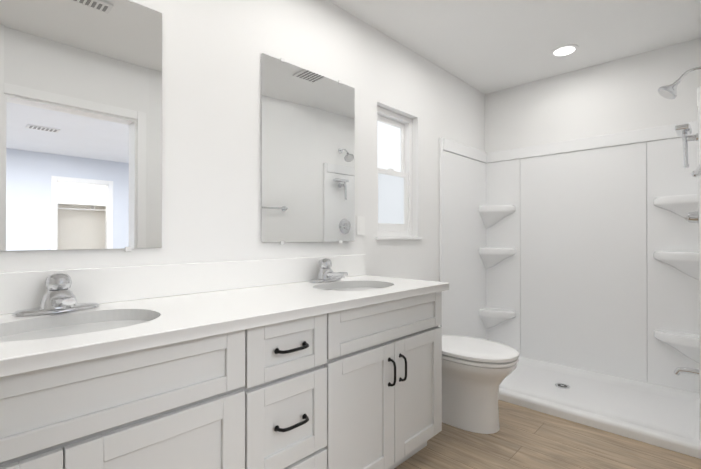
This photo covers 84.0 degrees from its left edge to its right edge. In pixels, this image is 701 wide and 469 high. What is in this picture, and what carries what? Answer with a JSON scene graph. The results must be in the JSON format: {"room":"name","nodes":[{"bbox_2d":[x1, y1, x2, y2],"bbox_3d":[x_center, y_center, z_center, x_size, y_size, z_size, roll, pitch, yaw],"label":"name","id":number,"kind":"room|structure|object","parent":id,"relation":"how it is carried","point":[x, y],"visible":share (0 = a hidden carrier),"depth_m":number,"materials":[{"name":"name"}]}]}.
{"room":"bathroom","nodes":[
{"label":"bathroom","id":0,"kind":"room"},
{"bbox_2d":[0,0,700,281],"bbox_3d":[0.231,-0.108,1.346,2.000,2.460,5.100,0,0,44],"label":"wall","id":1,"kind":"structure","parent":0,"point":[212,50],"depth_m":2.23,"materials":[{"name":"paint"}]},
{"bbox_2d":[0,0,161,251],"bbox_3d":[-0.972,-0.416,1.320,0.010,0.959,0.640,0,0,44],"label":"mirror","id":2,"kind":"object","parent":1,"relation":"attached to","point":[80,124],"visible":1,"depth_m":1.35,"materials":[{"name":"clear glass"}]},
{"bbox_2d":[261,53,354,244],"bbox_3d":[-0.204,-0.420,2.114,0.024,0.944,0.640,0,0,44],"label":"mirror","id":3,"kind":"object","parent":1,"relation":"attached to","point":[307,156],"visible":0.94,"depth_m":2.08,"materials":[{"name":"clear glass"}]},
{"bbox_2d":[357,216,364,234],"bbox_3d":[0.064,-0.054,2.410,0.007,0.116,0.072,0,0,44],"label":"switch plate","id":4,"kind":"object","parent":1,"relation":"attached to","point":[360,225],"visible":1,"depth_m":2.41,"materials":[{"name":"white plastic"}]},
{"bbox_2d":[375,106,421,239],"bbox_3d":[0.297,-0.414,2.749,0.159,0.900,0.520,0,0,44],"label":"window","id":5,"kind":"structure","parent":1,"relation":"in","point":[394,175],"depth_m":2.79,"materials":[{"name":"glass"}]},
{"bbox_2d":[658,67,700,98],"bbox_3d":[1.902,-0.878,2.243,0.212,0.170,0.103,0,0,44],"label":"shower head","id":6,"kind":"object","parent":1,"relation":"attached to","point":[668,91],"visible":1,"depth_m":2.25},
{"bbox_2d":[691,162,700,176],"bbox_3d":[1.332,-0.263,1.438,0.074,0.052,0.614,0,0,37],"label":"towel bar","id":7,"kind":"object","parent":1,"relation":"attached to","point":[696,172],"visible":1,"depth_m":1.62,"materials":[{"name":"silver metal"}]},
{"bbox_2d":[328,0,700,93],"bbox_3d":[0.231,-1.378,1.351,2.000,0.080,5.100,0,0,44],"label":"ceiling","id":8,"kind":"structure","parent":0,"point":[486,46],"depth_m":2.54,"materials":[{"name":"paint"}]},
{"bbox_2d":[550,44,578,56],"bbox_3d":[1.547,-1.327,2.818,0.183,0.008,0.183,0,0,44],"label":"recessed light","id":9,"kind":"object","parent":8,"relation":"in","point":[564,50],"visible":1,"depth_m":2.80,"materials":[{"name":"white plastic"}]},
{"bbox_2d":[394,400,700,468],"bbox_3d":[0.231,1.152,1.341,2.000,0.060,5.100,0,0,44],"label":"floor","id":10,"kind":"structure","parent":0,"point":[524,438],"depth_m":2.04,"materials":[{"name":"brown wood"}]},
{"bbox_2d":[0,330,251,468],"bbox_3d":[-0.837,0.701,1.053,0.570,0.837,0.908,0,0,44],"label":"base cabinet","id":11,"kind":"object","parent":10,"relation":"on","point":[188,406],"depth_m":0.97,"materials":[{"name":"paint"}]},
{"bbox_2d":[0,274,448,381],"bbox_3d":[-0.429,0.266,1.462,0.598,0.038,2.100,0,0,44],"label":"countertop","id":12,"kind":"structure","parent":11,"relation":"on","point":[203,314],"depth_m":1.22,"materials":[{"name":"white stone"}]},
{"bbox_2d":[12,273,98,315],"bbox_3d":[-0.897,0.184,1.212,0.198,0.121,0.225,0,0,44],"label":"faucet","id":13,"kind":"object","parent":12,"relation":"on","point":[59,296],"visible":1,"depth_m":1.22,"materials":[{"name":"silver metal"}]},
{"bbox_2d":[0,310,163,345],"bbox_3d":[-0.767,0.351,1.087,0.390,0.161,0.490,0,0,44],"label":"sink","id":14,"kind":"object","parent":12,"relation":"in","point":[134,317],"depth_m":1.17,"materials":[{"name":"white ceramic"}]},
{"bbox_2d":[309,258,347,282],"bbox_3d":[-0.097,0.188,2.051,0.198,0.121,0.225,0,0,44],"label":"faucet","id":15,"kind":"object","parent":12,"relation":"on","point":[326,273],"visible":1,"depth_m":2.05,"materials":[{"name":"silver metal"}]},
{"bbox_2d":[316,282,379,293],"bbox_3d":[0.019,0.354,1.912,0.390,0.161,0.490,0,0,44],"label":"sink","id":16,"kind":"object","parent":12,"relation":"in","point":[351,286],"depth_m":2.07,"materials":[{"name":"white ceramic"}]},
{"bbox_2d":[252,310,347,468],"bbox_3d":[-0.406,0.703,1.505,0.570,0.837,0.493,0,0,44],"label":"base cabinet","id":17,"kind":"object","parent":10,"relation":"on","point":[281,363],"depth_m":1.35,"materials":[{"name":"paint"}]},
{"bbox_2d":[348,290,444,468],"bbox_3d":[-0.011,0.705,1.920,0.570,0.837,0.808,0,0,44],"label":"base cabinet","id":18,"kind":"object","parent":10,"relation":"on","point":[395,348],"depth_m":1.72,"materials":[{"name":"paint"}]},
{"bbox_2d":[438,325,518,433],"bbox_3d":[0.635,0.738,2.429,0.788,0.774,0.426,0,0,44],"label":"toilet","id":19,"kind":"object","parent":10,"relation":"on","point":[476,372],"visible":0.48,"depth_m":2.22,"materials":[{"name":"ceramic"}]},
{"bbox_2d":[439,86,700,458],"bbox_3d":[1.518,0.180,2.810,1.556,1.894,0.918,0,0,44],"label":"shower stall","id":20,"kind":"object","parent":10,"relation":"on","point":[570,271],"visible":0.9,"depth_m":3.01,"materials":[{"name":"plastic"}]},
{"bbox_2d":[675,124,697,167],"bbox_3d":[1.892,-0.494,2.182,0.105,0.218,0.180,0,0,44],"label":"handheld shower","id":21,"kind":"object","parent":20,"relation":"attached to","point":[684,131],"visible":0.98,"depth_m":2.20,"materials":[{"name":"silver metal"}]},
{"bbox_2d":[674,367,698,374],"bbox_3d":[1.960,0.794,2.264,0.127,0.067,0.060,0,0,44],"label":"spout","id":22,"kind":"object","parent":20,"relation":"attached to","point":[678,370],"visible":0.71,"depth_m":2.26,"materials":[{"name":"silver metal"}]},
{"bbox_2d":[685,208,698,225],"bbox_3d":[1.982,-0.100,2.249,0.070,0.170,0.186,0,0,44],"label":"shower valve","id":23,"kind":"object","parent":20,"relation":"attached to","point":[692,217],"visible":0.83,"depth_m":2.23,"materials":[{"name":"silver metal"}]}
]}

